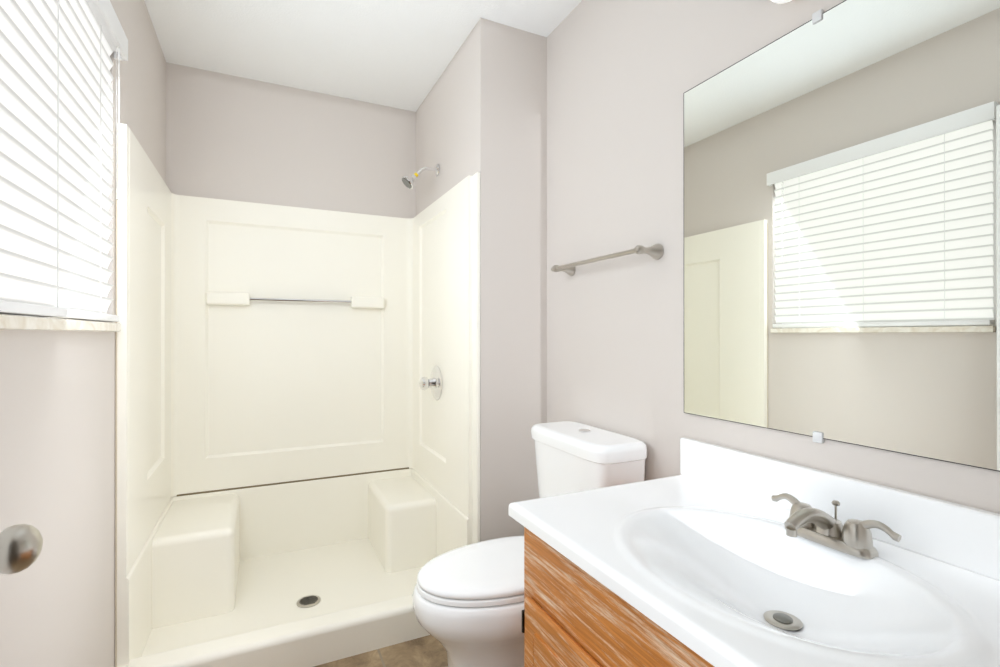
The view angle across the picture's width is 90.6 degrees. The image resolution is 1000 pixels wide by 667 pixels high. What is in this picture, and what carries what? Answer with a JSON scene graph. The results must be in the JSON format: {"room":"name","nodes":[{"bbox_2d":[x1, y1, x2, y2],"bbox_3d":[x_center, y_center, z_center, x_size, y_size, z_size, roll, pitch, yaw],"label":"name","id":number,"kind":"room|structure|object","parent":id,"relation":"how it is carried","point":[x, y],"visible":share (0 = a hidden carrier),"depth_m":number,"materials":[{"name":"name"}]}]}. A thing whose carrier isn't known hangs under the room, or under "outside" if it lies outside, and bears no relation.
{"room":"bathroom","nodes":[
{"label":"bathroom","id":0,"kind":"room"},
{"bbox_2d":[0,524,42,573],"bbox_3d":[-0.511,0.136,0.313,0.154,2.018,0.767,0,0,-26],"label":"door knob","id":1,"kind":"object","parent":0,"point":[21,545],"depth_m":0.59,"materials":[{"name":"silver metal"}]},
{"bbox_2d":[144,0,581,111],"bbox_3d":[-0.079,-1.312,0.621,2.418,0.060,4.983,0,0,-26],"label":"ceiling","id":2,"kind":"structure","parent":0,"point":[399,54],"depth_m":2.13,"materials":[{"name":"white paint"}]},
{"bbox_2d":[314,635,447,666],"bbox_3d":[-0.079,1.188,0.616,2.418,0.060,4.983,0,0,-26],"label":"floor","id":3,"kind":"structure","parent":0,"point":[428,651],"depth_m":1.77,"materials":[{"name":"tile"}]},
{"bbox_2d":[115,123,479,666],"bbox_3d":[-0.825,0.153,2.164,1.204,2.014,0.946,0,0,-26],"label":"shower","id":4,"kind":"object","parent":3,"relation":"on","point":[297,436],"visible":0.98,"depth_m":2.37,"materials":[{"name":"white plastic"}]},
{"bbox_2d":[412,421,646,666],"bbox_3d":[0.067,0.745,1.596,0.703,0.828,0.458,0,0,-26],"label":"toilet","id":5,"kind":"object","parent":3,"relation":"on","point":[468,603],"visible":0.46,"depth_m":1.48,"materials":[{"name":"white ceramic"}]},
{"bbox_2d":[509,437,999,666],"bbox_3d":[0.485,0.728,0.876,0.572,0.860,0.956,0,0,-26],"label":"bathroom vanity","id":6,"kind":"object","parent":3,"relation":"on","point":[712,555],"visible":1,"depth_m":0.92,"materials":[{"name":"white ceramic"}]},
{"bbox_2d":[771,493,901,559],"bbox_3d":[0.596,0.364,0.939,0.150,0.075,0.236,0,0,-26],"label":"faucet","id":7,"kind":"object","parent":6,"relation":"on","point":[852,540],"depth_m":0.92,"materials":[{"name":"silver metal"}]},
{"bbox_2d":[0,0,999,666],"bbox_3d":[-0.066,-0.063,0.580,2.108,2.440,4.743,0,0,-26],"label":"wall","id":8,"kind":"structure","parent":0,"point":[564,138],"depth_m":1.80,"materials":[{"name":"beige paint"}]},
{"bbox_2d":[0,314,120,331],"bbox_3d":[-1.008,-0.019,1.059,0.122,0.025,0.948,0,0,-26],"label":"window sill","id":9,"kind":"structure","parent":8,"relation":"attached to","point":[11,322],"depth_m":1.01,"materials":[{"name":"stone"}]},
{"bbox_2d":[0,0,127,321],"bbox_3d":[-0.971,-0.474,1.079,0.066,0.877,0.970,0,0,-26],"label":"window blind","id":10,"kind":"object","parent":8,"relation":"attached to","point":[56,132],"visible":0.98,"depth_m":1.10,"materials":[{"name":"white plastic"}]},
{"bbox_2d":[551,244,663,275],"bbox_3d":[0.346,-0.254,1.732,0.088,0.049,0.528,0,0,-26],"label":"towel rail","id":11,"kind":"object","parent":8,"relation":"attached to","point":[655,251],"visible":1,"depth_m":1.59,"materials":[{"name":"silver metal"}]},
{"bbox_2d":[771,0,791,3],"bbox_3d":[0.729,-0.842,0.927,0.094,0.190,0.640,0,0,-26],"label":"vanity light","id":12,"kind":"object","parent":8,"relation":"attached to","point":[780,1],"visible":1,"depth_m":1.12,"materials":[{"name":"white glass"}]},
{"bbox_2d":[683,0,999,471],"bbox_3d":[0.728,-0.234,1.026,0.010,0.947,0.902,0,0,-26],"label":"mirror","id":13,"kind":"object","parent":8,"relation":"attached to","point":[841,221],"visible":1,"depth_m":1.02,"materials":[{"name":"clear glass"}]}
]}

